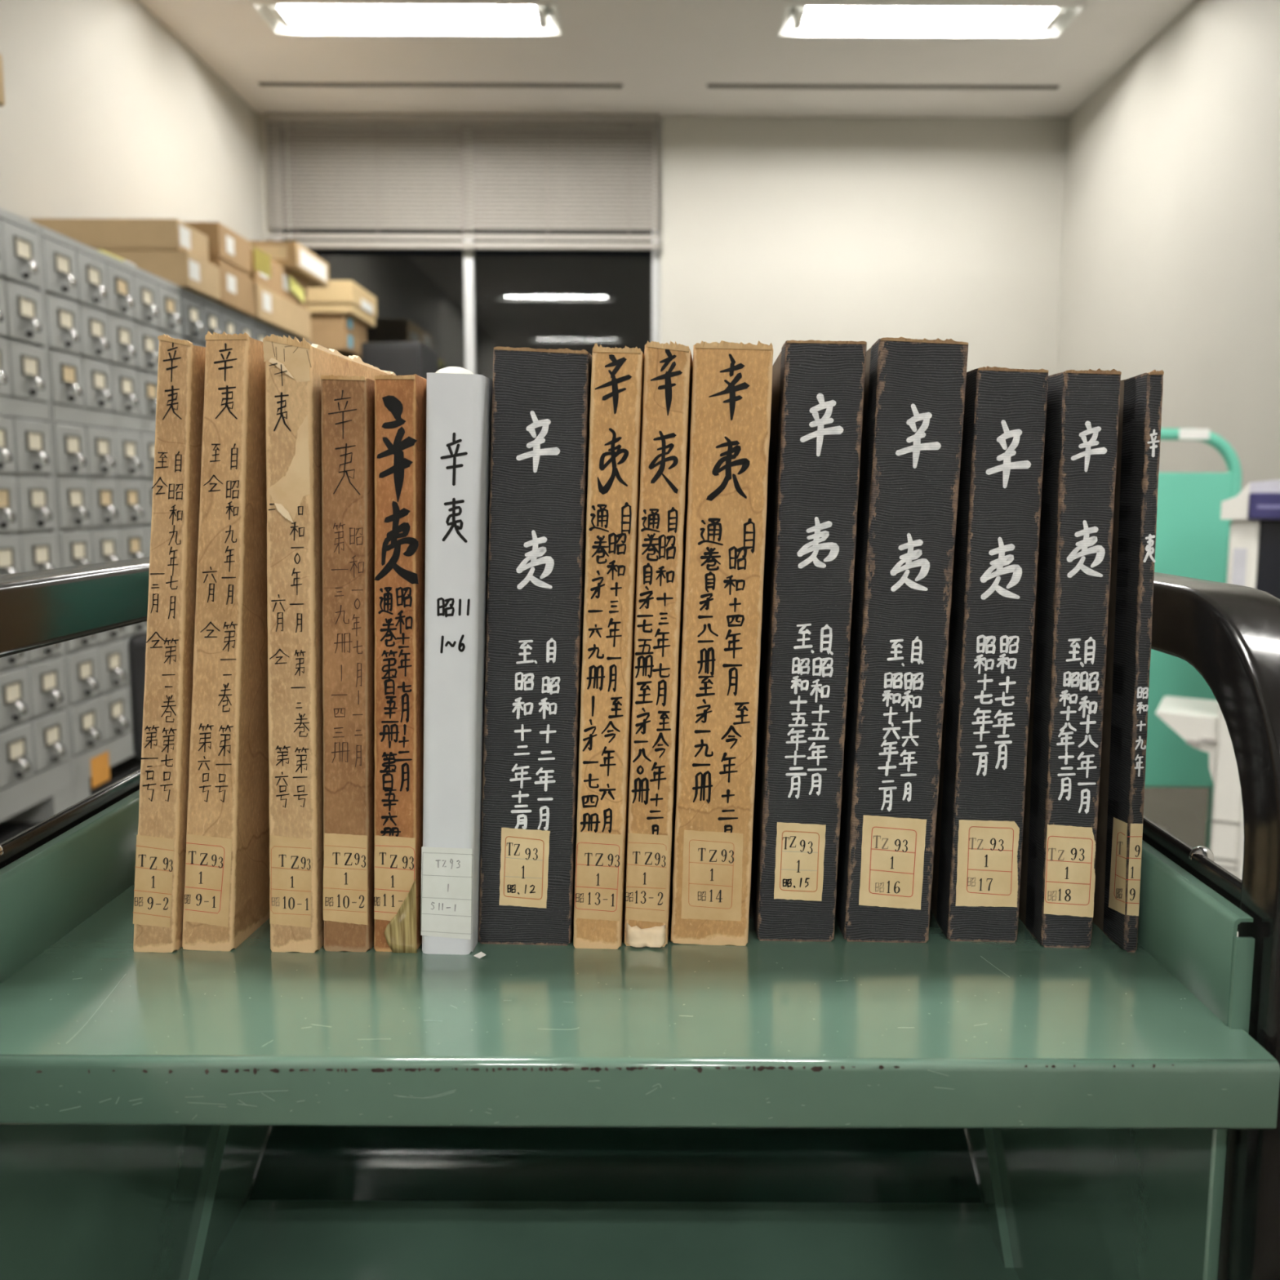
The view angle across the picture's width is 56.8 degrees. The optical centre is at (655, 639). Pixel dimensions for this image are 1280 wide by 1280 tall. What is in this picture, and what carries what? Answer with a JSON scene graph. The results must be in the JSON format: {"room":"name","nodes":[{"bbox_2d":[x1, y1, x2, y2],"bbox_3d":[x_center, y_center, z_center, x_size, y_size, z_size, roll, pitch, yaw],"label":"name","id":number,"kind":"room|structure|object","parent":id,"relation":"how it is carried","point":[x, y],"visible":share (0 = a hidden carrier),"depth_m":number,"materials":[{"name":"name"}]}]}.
{"room":"library archive room","nodes":[
{"label":"library archive room","id":0,"kind":"room"},
{"bbox_2d":[0,0,263,240],"bbox_3d":[-2.183,-0.629,0.936,0.120,2.997,11.210,0,7,0],"label":"wall","id":1,"kind":"structure","parent":0,"point":[107,113],"depth_m":4.64,"materials":[{"name":"paint"}]},
{"bbox_2d":[0,208,49,412],"bbox_3d":[-1.830,-0.780,2.636,0.542,0.476,0.900,0,7,0],"label":"upper cabinet","id":2,"kind":"object","parent":1,"relation":"attached to","point":[24,375],"visible":0.99,"depth_m":2.96,"materials":[{"name":"grey metal"}]},
{"bbox_2d":[0,405,58,575],"bbox_3d":[-1.832,-0.308,2.694,0.542,0.476,0.900,0,7,0],"label":"upper cabinet","id":3,"kind":"object","parent":1,"relation":"attached to","point":[28,517],"visible":0.8,"depth_m":2.99,"materials":[{"name":"grey metal"}]},
{"bbox_2d":[49,412,155,568],"bbox_3d":[-1.831,-0.419,3.592,0.542,0.476,0.900,0,7,0],"label":"upper cabinet","id":4,"kind":"object","parent":1,"relation":"attached to","point":[103,469],"visible":0.52,"depth_m":3.39,"materials":[{"name":"grey metal"}]},
{"bbox_2d":[39,225,181,426],"bbox_3d":[-1.830,-0.891,3.533,0.542,0.476,0.900,0,7,0],"label":"upper cabinet","id":5,"kind":"object","parent":1,"relation":"attached to","point":[105,315],"visible":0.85,"depth_m":3.38,"materials":[{"name":"grey metal"}]},
{"bbox_2d":[97,249,124,261],"bbox_3d":[-1.639,-1.134,3.506,0.074,0.011,0.170,0,7,0],"label":"paper slip","id":6,"kind":"object","parent":5,"relation":"on","point":[101,251],"visible":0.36,"depth_m":3.48,"materials":[{"name":"yellow paper"}]},
{"bbox_2d":[123,260,135,266],"bbox_3d":[-1.626,-1.144,3.600,0.060,0.009,0.070,0,7,0],"label":"paper slip","id":7,"kind":"object","parent":5,"relation":"on","point":[126,261],"visible":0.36,"depth_m":3.59,"materials":[{"name":"white paper"}]},
{"bbox_2d":[179,286,267,346],"bbox_3d":[-1.829,-1.002,4.431,0.542,0.476,0.900,0,7,0],"label":"upper cabinet","id":8,"kind":"object","parent":1,"relation":"attached to","point":[200,314],"visible":0.16,"depth_m":4.20,"materials":[{"name":"grey metal"}]},
{"bbox_2d":[104,250,221,300],"bbox_3d":[-1.803,-1.259,4.097,0.491,0.115,0.300,0,7,0],"label":"cardboard box","id":9,"kind":"object","parent":8,"relation":"on","point":[183,268],"visible":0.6,"depth_m":3.95,"materials":[{"name":"brown cardboard"}]},
{"bbox_2d":[31,217,208,262],"bbox_3d":[-1.825,-1.362,4.059,0.486,0.100,0.270,0,7,0],"label":"cardboard box","id":10,"kind":"object","parent":9,"relation":"on","point":[104,234],"visible":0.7,"depth_m":3.92,"materials":[{"name":"brown cardboard"}]},
{"bbox_2d":[208,262,255,316],"bbox_3d":[-1.761,-1.314,4.443,0.396,0.140,0.360,0,7,0],"label":"cardboard box","id":11,"kind":"object","parent":8,"relation":"on","point":[237,289],"visible":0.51,"depth_m":4.42,"materials":[{"name":"brown cardboard"}]},
{"bbox_2d":[182,222,251,277],"bbox_3d":[-1.773,-1.453,4.425,0.411,0.140,0.340,0,7,0],"label":"cardboard box","id":12,"kind":"object","parent":11,"relation":"on","point":[226,246],"visible":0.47,"depth_m":4.33,"materials":[{"name":"brown cardboard"}]},
{"bbox_2d":[267,324,311,344],"bbox_3d":[-1.829,-1.113,5.329,0.542,0.476,0.900,0,7,0],"label":"upper cabinet","id":13,"kind":"object","parent":1,"relation":"attached to","point":[271,330],"visible":0.02,"depth_m":4.98,"materials":[{"name":"grey metal"}]},
{"bbox_2d":[251,283,311,340],"bbox_3d":[-1.768,-1.378,4.999,0.421,0.130,0.720,0,7,0],"label":"cardboard box","id":14,"kind":"object","parent":13,"relation":"on","point":[271,308],"visible":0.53,"depth_m":4.94,"materials":[{"name":"brown cardboard"}]},
{"bbox_2d":[249,249,307,310],"bbox_3d":[-1.768,-1.507,4.983,0.401,0.130,0.700,0,7,0],"label":"cardboard box","id":15,"kind":"object","parent":14,"relation":"on","point":[278,283],"visible":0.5,"depth_m":4.95,"materials":[{"name":"brown cardboard"}]},
{"bbox_2d":[253,246,271,278],"bbox_3d":[-1.534,-1.474,4.620,0.063,0.120,0.001,0,7,0],"label":"sticky note","id":16,"kind":"object","parent":15,"relation":"attached to","point":[262,260],"visible":1,"depth_m":4.62,"materials":[{"name":"yellow paper"}]},
{"bbox_2d":[249,240,328,287],"bbox_3d":[-1.684,-1.658,5.241,0.341,0.108,0.501,0,7,0],"label":"cardboard box","id":17,"kind":"object","parent":15,"relation":"on","point":[291,255],"visible":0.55,"depth_m":5.04,"materials":[{"name":"brown cardboard"}]},
{"bbox_2d":[289,275,304,303],"bbox_3d":[-1.557,-1.523,5.142,0.001,0.087,0.201,0,7,0],"label":"sticky note","id":18,"kind":"object","parent":15,"relation":"attached to","point":[295,286],"visible":1,"depth_m":5.14,"materials":[{"name":"yellow paper"}]},
{"bbox_2d":[306,328,366,359],"bbox_3d":[-1.653,-1.475,5.907,0.326,0.101,0.440,0,7,0],"label":"cardboard box","id":19,"kind":"object","parent":13,"relation":"on","point":[347,343],"visible":0.55,"depth_m":5.69,"materials":[{"name":"brown cardboard"}]},
{"bbox_2d":[310,313,366,339],"bbox_3d":[-1.653,-1.560,5.896,0.326,0.071,0.440,0,7,0],"label":"cardboard box","id":20,"kind":"object","parent":19,"relation":"on","point":[317,320],"visible":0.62,"depth_m":5.68,"materials":[{"name":"brown cardboard"}]},
{"bbox_2d":[306,280,377,326],"bbox_3d":[-1.665,-1.670,5.893,0.441,0.149,0.500,0,7,0],"label":"cardboard box","id":21,"kind":"object","parent":20,"relation":"on","point":[347,297],"visible":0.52,"depth_m":5.66,"materials":[{"name":"brown cardboard"}]},
{"bbox_2d":[258,114,1067,375],"bbox_3d":[0.038,-1.316,6.558,4.555,2.997,0.120,0,7,0],"label":"wall","id":22,"kind":"structure","parent":0,"point":[775,230],"depth_m":6.39,"materials":[{"name":"paint"}]},
{"bbox_2d":[269,117,661,373],"bbox_3d":[-1.024,-1.724,6.478,2.103,2.177,0.160,0,7,0],"label":"window","id":23,"kind":"structure","parent":22,"relation":"in","point":[468,255],"depth_m":6.45,"materials":[{"name":"metal"}]},
{"bbox_2d":[265,112,658,250],"bbox_3d":[-1.026,-2.276,6.346,2.088,1.045,0.056,0,7,0],"label":"blind","id":24,"kind":"object","parent":23,"relation":"attached to","point":[628,122],"visible":0.92,"depth_m":6.32,"materials":[{"name":"white plastic"}]},
{"bbox_2d":[139,0,1195,117],"bbox_3d":[0.041,-2.158,0.746,4.555,0.100,11.450,0,7,0],"label":"ceiling","id":25,"kind":"structure","parent":0,"point":[664,55],"depth_m":5.53,"materials":[{"name":"white paint"}]},
{"bbox_2d":[250,2,563,35],"bbox_3d":[-1.035,-2.673,5.029,1.263,0.076,0.324,0,7,0],"label":"ceiling light","id":26,"kind":"object","parent":25,"relation":"attached to","point":[282,18],"visible":0.9,"depth_m":5.11,"materials":[{"name":"white plastic"}]},
{"bbox_2d":[257,82,622,87],"bbox_3d":[-1.061,-2.769,5.848,1.803,0.048,0.070,0,7,0],"label":"ceiling air slot","id":27,"kind":"object","parent":25,"relation":"attached to","point":[382,84],"visible":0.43,"depth_m":5.87,"materials":[{"name":"grey metal"}]},
{"bbox_2d":[706,84,1060,88],"bbox_3d":[1.127,-2.760,5.848,1.741,0.048,0.070,0,7,0],"label":"ceiling air slot","id":28,"kind":"object","parent":25,"relation":"attached to","point":[807,86],"visible":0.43,"depth_m":5.87,"materials":[{"name":"grey metal"}]},
{"bbox_2d":[777,4,1085,37],"bbox_3d":[1.153,-2.665,5.029,1.237,0.076,0.324,0,7,0],"label":"ceiling light","id":29,"kind":"object","parent":25,"relation":"attached to","point":[797,20],"visible":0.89,"depth_m":5.11,"materials":[{"name":"white plastic"}]},
{"bbox_2d":[1056,0,1279,490],"bbox_3d":[2.252,-0.612,0.936,0.120,2.997,11.210,0,7,0],"label":"wall","id":30,"kind":"structure","parent":0,"point":[1171,252],"depth_m":4.87,"materials":[{"name":"paint"}]},
{"bbox_2d":[1143,786,1209,848],"bbox_3d":[0.029,0.916,1.126,4.555,0.100,11.450,0,7,0],"label":"floor","id":31,"kind":"structure","parent":0,"point":[1182,811],"depth_m":3.78,"materials":[{"name":"plastic"}]},
{"bbox_2d":[0,641,72,843],"bbox_3d":[-1.834,0.289,2.768,0.542,0.727,0.900,0,7,0],"label":"base cabinet","id":32,"kind":"object","parent":31,"relation":"on","point":[36,784],"depth_m":3.05,"materials":[{"name":"grey metal"}]},
{"bbox_2d":[63,621,146,804],"bbox_3d":[-1.834,0.178,3.666,0.542,0.727,0.900,0,7,0],"label":"base cabinet","id":33,"kind":"object","parent":31,"relation":"on","point":[96,666],"depth_m":3.39,"materials":[{"name":"grey metal"}]},
{"bbox_2d":[90,751,110,788],"bbox_3d":[-1.592,0.371,3.396,0.001,0.085,0.110,0,7,0],"label":"sticker","id":34,"kind":"object","parent":33,"relation":"attached to","point":[100,764],"visible":1,"depth_m":3.39,"materials":[{"name":"orange paper"}]},
{"bbox_2d":[128,631,146,759],"bbox_3d":[-0.676,0.334,2.308,0.572,0.760,0.567,0,7,0],"label":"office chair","id":35,"kind":"object","parent":31,"relation":"on","point":[137,642],"visible":0.09,"depth_m":1.99,"materials":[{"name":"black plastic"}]},
{"bbox_2d":[360,342,438,378],"bbox_3d":[-1.293,-0.624,6.100,0.288,1.725,0.508,0,7,0],"label":"locker","id":36,"kind":"object","parent":31,"relation":"on","point":[402,358],"visible":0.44,"depth_m":5.76,"materials":[{"name":"metal"}]},
{"bbox_2d":[0,556,1279,1279],"bbox_3d":[-0.022,0.447,0.580,0.490,0.964,0.414,0,7,0],"label":"trolley","id":37,"kind":"object","parent":31,"relation":"on","point":[940,1108],"visible":0.82,"depth_m":0.42,"materials":[{"name":"metal"}]},
{"bbox_2d":[133,333,205,952],"bbox_3d":[-0.170,-0.004,0.492,0.032,0.220,0.151,1,7,4],"label":"volume","id":38,"kind":"object","parent":37,"relation":"on","point":[161,838],"visible":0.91,"depth_m":0.42,"materials":[{"name":"paper"}]},
{"bbox_2d":[134,897,142,906],"bbox_3d":[-0.188,0.095,0.430,0.003,0.004,0.001,0,7,2],"label":"print","id":39,"kind":"object","parent":38,"relation":"on","point":[135,897],"depth_m":0.43},
{"bbox_2d":[138,853,173,910],"bbox_3d":[-0.180,0.088,0.428,0.013,0.021,0.001,0,7,2],"label":"print","id":40,"kind":"object","parent":38,"relation":"on","point":[142,855],"depth_m":0.43},
{"bbox_2d":[182,331,270,951],"bbox_3d":[-0.152,-0.005,0.494,0.034,0.222,0.151,1,7,4],"label":"volume","id":41,"kind":"object","parent":37,"relation":"on","point":[227,882],"visible":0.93,"depth_m":0.42,"materials":[{"name":"paper"}]},
{"bbox_2d":[184,894,191,903],"bbox_3d":[-0.171,0.095,0.432,0.003,0.004,0.001,0,7,2],"label":"print","id":42,"kind":"object","parent":41,"relation":"on","point":[184,895],"depth_m":0.43},
{"bbox_2d":[188,850,222,907],"bbox_3d":[-0.163,0.087,0.430,0.013,0.021,0.001,0,7,2],"label":"print","id":43,"kind":"object","parent":41,"relation":"on","point":[192,857],"depth_m":0.43},
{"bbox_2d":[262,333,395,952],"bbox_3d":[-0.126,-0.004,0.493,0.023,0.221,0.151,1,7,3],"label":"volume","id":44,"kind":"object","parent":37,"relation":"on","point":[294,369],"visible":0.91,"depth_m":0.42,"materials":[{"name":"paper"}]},
{"bbox_2d":[271,897,279,906],"bbox_3d":[-0.138,0.095,0.430,0.003,0.004,0.001,0,7,2],"label":"print","id":45,"kind":"object","parent":44,"relation":"on","point":[272,897],"depth_m":0.43},
{"bbox_2d":[279,853,310,910],"bbox_3d":[-0.131,0.088,0.429,0.011,0.021,0.001,0,7,1],"label":"print","id":46,"kind":"object","parent":44,"relation":"on","point":[282,855],"depth_m":0.43},
{"bbox_2d":[320,374,374,951],"bbox_3d":[-0.107,0.002,0.495,0.022,0.207,0.151,1,7,3],"label":"volume","id":47,"kind":"object","parent":37,"relation":"on","point":[348,402],"visible":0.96,"depth_m":0.42,"materials":[{"name":"paper"}]},
{"bbox_2d":[324,897,333,906],"bbox_3d":[-0.119,0.095,0.431,0.003,0.004,0.001,0,7,2],"label":"print","id":48,"kind":"object","parent":47,"relation":"on","point":[325,897],"depth_m":0.43},
{"bbox_2d":[333,852,365,908],"bbox_3d":[-0.111,0.087,0.430,0.012,0.021,0.001,0,7,1],"label":"print","id":49,"kind":"object","parent":47,"relation":"on","point":[349,855],"depth_m":0.43},
{"bbox_2d":[373,373,426,953],"bbox_3d":[-0.089,0.002,0.494,0.020,0.208,0.153,1,7,3],"label":"volume","id":50,"kind":"object","parent":37,"relation":"on","point":[400,401],"visible":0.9,"depth_m":0.42,"materials":[{"name":"paper"}]},
{"bbox_2d":[373,897,380,906],"bbox_3d":[-0.101,0.095,0.431,0.002,0.004,0.001,0,7,1],"label":"print","id":51,"kind":"object","parent":50,"relation":"on","point":[374,897],"depth_m":0.43},
{"bbox_2d":[379,852,413,906],"bbox_3d":[-0.094,0.087,0.430,0.013,0.021,0.001,0,7,1],"label":"print","id":52,"kind":"object","parent":50,"relation":"on","point":[396,855],"depth_m":0.43},
{"bbox_2d":[421,366,493,955],"bbox_3d":[-0.069,0.000,0.497,0.026,0.212,0.160,1,7,3],"label":"book","id":53,"kind":"object","parent":37,"relation":"on","point":[459,401],"visible":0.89,"depth_m":0.42,"materials":[{"name":"white paper"}]},
{"bbox_2d":[473,951,485,958],"bbox_3d":[-0.064,0.114,0.429,0.002,0.001,0.004,-7,10,-45],"label":"paper scrap","id":54,"kind":"object","parent":37,"relation":"on","point":[481,954],"visible":1,"depth_m":0.43,"materials":[{"name":"white paper"}]},
{"bbox_2d":[478,346,591,946],"bbox_3d":[-0.041,-0.004,0.501,0.042,0.218,0.151,1,7,3],"label":"volume","id":55,"kind":"object","parent":37,"relation":"on","point":[540,412],"visible":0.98,"depth_m":0.43,"materials":[{"name":"black paper"}]},
{"bbox_2d":[506,884,535,894],"bbox_3d":[-0.050,0.092,0.438,0.011,0.004,0.001,0,7,1],"label":"print","id":56,"kind":"object","parent":55,"relation":"on","point":[511,890],"depth_m":0.44},
{"bbox_2d":[506,842,537,878],"bbox_3d":[-0.049,0.081,0.437,0.011,0.014,0.001,0,7,1],"label":"print","id":57,"kind":"object","parent":55,"relation":"on","point":[529,853],"depth_m":0.44},
{"bbox_2d":[573,342,644,949],"bbox_3d":[-0.014,-0.004,0.498,0.026,0.219,0.151,1,7,3],"label":"volume","id":58,"kind":"object","parent":37,"relation":"on","point":[617,375],"visible":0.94,"depth_m":0.42,"materials":[{"name":"paper"}]},
{"bbox_2d":[575,893,583,902],"bbox_3d":[-0.028,0.095,0.435,0.003,0.004,0.001,0,7,2],"label":"print","id":59,"kind":"object","parent":58,"relation":"on","point":[576,893],"depth_m":0.43},
{"bbox_2d":[584,852,619,906],"bbox_3d":[-0.019,0.088,0.434,0.013,0.020,0.001,0,7,1],"label":"print","id":60,"kind":"object","parent":58,"relation":"on","point":[588,864],"depth_m":0.43},
{"bbox_2d":[208,1195,1019,1279],"bbox_3d":[-0.023,0.336,0.539,0.415,0.022,0.321,0,7,0],"label":"shelf","id":61,"kind":"object","parent":37,"relation":"attached to","point":[260,1237],"depth_m":0.62,"materials":[{"name":"green metal"}]},
{"bbox_2d":[624,340,693,947],"bbox_3d":[0.004,-0.004,0.499,0.023,0.220,0.153,1,7,3],"label":"volume","id":62,"kind":"object","parent":37,"relation":"on","point":[667,396],"visible":0.95,"depth_m":0.43,"materials":[{"name":"paper"}]},
{"bbox_2d":[625,892,633,902],"bbox_3d":[-0.010,0.095,0.437,0.003,0.004,0.001,0,7,1],"label":"print","id":63,"kind":"object","parent":62,"relation":"on","point":[628,896],"depth_m":0.44},
{"bbox_2d":[632,851,665,905],"bbox_3d":[-0.002,0.088,0.436,0.011,0.020,0.004,3,8,24],"label":"print","id":64,"kind":"object","parent":62,"relation":"on","point":[651,853],"depth_m":0.44},
{"bbox_2d":[671,340,773,946],"bbox_3d":[0.027,-0.005,0.502,0.035,0.220,0.151,1,7,3],"label":"volume","id":65,"kind":"object","parent":37,"relation":"on","point":[732,382],"visible":1,"depth_m":0.43,"materials":[{"name":"paper"}]},
{"bbox_2d":[697,891,706,900],"bbox_3d":[0.017,0.095,0.439,0.003,0.004,0.001,0,7,1],"label":"print","id":66,"kind":"object","parent":65,"relation":"on","point":[698,891],"depth_m":0.44},
{"bbox_2d":[697,848,733,902],"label":"print","id":67,"kind":"object","parent":65,"relation":"on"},
{"bbox_2d":[750,339,866,942],"bbox_3d":[0.059,-0.005,0.506,0.036,0.221,0.151,0,7,2],"label":"volume","id":68,"kind":"object","parent":37,"relation":"on","point":[818,388],"visible":1,"depth_m":0.43,"materials":[{"name":"black paper"}]},
{"bbox_2d":[782,877,809,888],"bbox_3d":[0.053,0.091,0.442,0.010,0.004,0.001,0,7,1],"label":"print","id":69,"kind":"object","parent":68,"relation":"on","point":[786,882],"depth_m":0.44},
{"bbox_2d":[782,835,813,872],"bbox_3d":[0.053,0.080,0.441,0.011,0.014,0.001,0,7,1],"label":"print","id":70,"kind":"object","parent":68,"relation":"on","point":[791,844],"depth_m":0.44},
{"bbox_2d":[835,336,968,942],"bbox_3d":[0.093,-0.006,0.505,0.039,0.222,0.151,0,7,2],"label":"volume","id":71,"kind":"object","parent":37,"relation":"on","point":[914,393],"visible":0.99,"depth_m":0.43,"materials":[{"name":"black fabric"}]},
{"bbox_2d":[886,839,907,893],"bbox_3d":[0.090,0.084,0.441,0.007,0.021,0.001,0,7,1],"label":"print","id":72,"kind":"object","parent":71,"relation":"on","point":[900,842],"depth_m":0.44},
{"bbox_2d":[930,365,1048,942],"bbox_3d":[0.128,-0.001,0.507,0.029,0.212,0.151,0,7,2],"label":"volume","id":73,"kind":"object","parent":37,"relation":"on","point":[979,837],"visible":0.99,"depth_m":0.43,"materials":[{"name":"black paper"}]},
{"bbox_2d":[978,838,1003,890],"bbox_3d":[0.125,0.084,0.442,0.009,0.020,0.001,0,7,2],"label":"print","id":74,"kind":"object","parent":73,"relation":"on","point":[994,843],"depth_m":0.44},
{"bbox_2d":[1018,368,1121,947],"bbox_3d":[0.155,0.001,0.501,0.020,0.211,0.151,0,7,1],"label":"volume","id":75,"kind":"object","parent":37,"relation":"on","point":[1058,875],"visible":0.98,"depth_m":0.43,"materials":[{"name":"black paper"}]},
{"bbox_2d":[1058,848,1084,901],"bbox_3d":[0.153,0.086,0.436,0.009,0.020,0.001,0,7,2],"label":"print","id":76,"kind":"object","parent":75,"relation":"on","point":[1068,895],"depth_m":0.44},
{"bbox_2d":[1092,369,1164,952],"bbox_3d":[0.173,0.002,0.497,0.008,0.210,0.151,0,7,-1],"label":"volume","id":77,"kind":"object","parent":37,"relation":"on","point":[1118,851],"visible":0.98,"depth_m":0.43,"materials":[{"name":"black paper"}]},
{"bbox_2d":[1115,841,1122,898],"bbox_3d":[0.172,0.085,0.438,0.001,0.023,0.006,0,7,-1],"label":"print","id":78,"kind":"object","parent":77,"relation":"on","point":[1119,890],"depth_m":0.44},
{"bbox_2d":[1129,844,1140,900],"bbox_3d":[0.175,0.085,0.432,0.003,0.021,0.001,0,7,-1],"label":"print","id":79,"kind":"object","parent":77,"relation":"on","point":[1139,850],"depth_m":0.43},
{"bbox_2d":[1144,428,1242,848],"bbox_3d":[0.995,0.063,2.982,0.599,1.143,0.710,0,7,0],"label":"trolley","id":80,"kind":"object","parent":31,"relation":"on","point":[1193,540],"visible":0.13,"depth_m":2.63,"materials":[{"name":"metal"}]},
{"bbox_2d":[1155,479,1279,937],"bbox_3d":[1.259,0.212,2.045,0.700,1.079,0.605,4,8,27],"label":"copier","id":81,"kind":"object","parent":31,"relation":"on","point":[1254,546],"visible":0.41,"depth_m":1.89,"materials":[{"name":"white plastic"}]},
{"bbox_2d":[1155,695,1218,783],"bbox_3d":[0.905,0.170,2.009,0.096,0.118,0.180,4,8,27],"label":"tray","id":82,"kind":"object","parent":81,"relation":"on","point":[1196,721],"depth_m":1.93,"materials":[{"name":"white plastic"}]},
{"bbox_2d":[1257,504,1279,509],"bbox_3d":[0.944,-0.204,1.814,0.038,0.006,0.001,4,8,27],"label":"print","id":83,"kind":"object","parent":81,"relation":"on","point":[1277,507],"depth_m":1.82},
{"bbox_3d":[-1.680,-0.085,1.804,0.840,1.706,0.720,0,7,0],"label":"rack","id":84,"kind":"object","parent":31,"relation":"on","visible":0},
{"bbox_2d":[0,53,4,106],"bbox_3d":[-1.432,-1.014,1.996,0.450,0.092,0.400,0,7,0],"label":"cardboard box","id":85,"kind":"object","parent":84,"relation":"on","point":[2,84],"visible":1,"depth_m":2.19,"materials":[{"name":"brown cardboard"}]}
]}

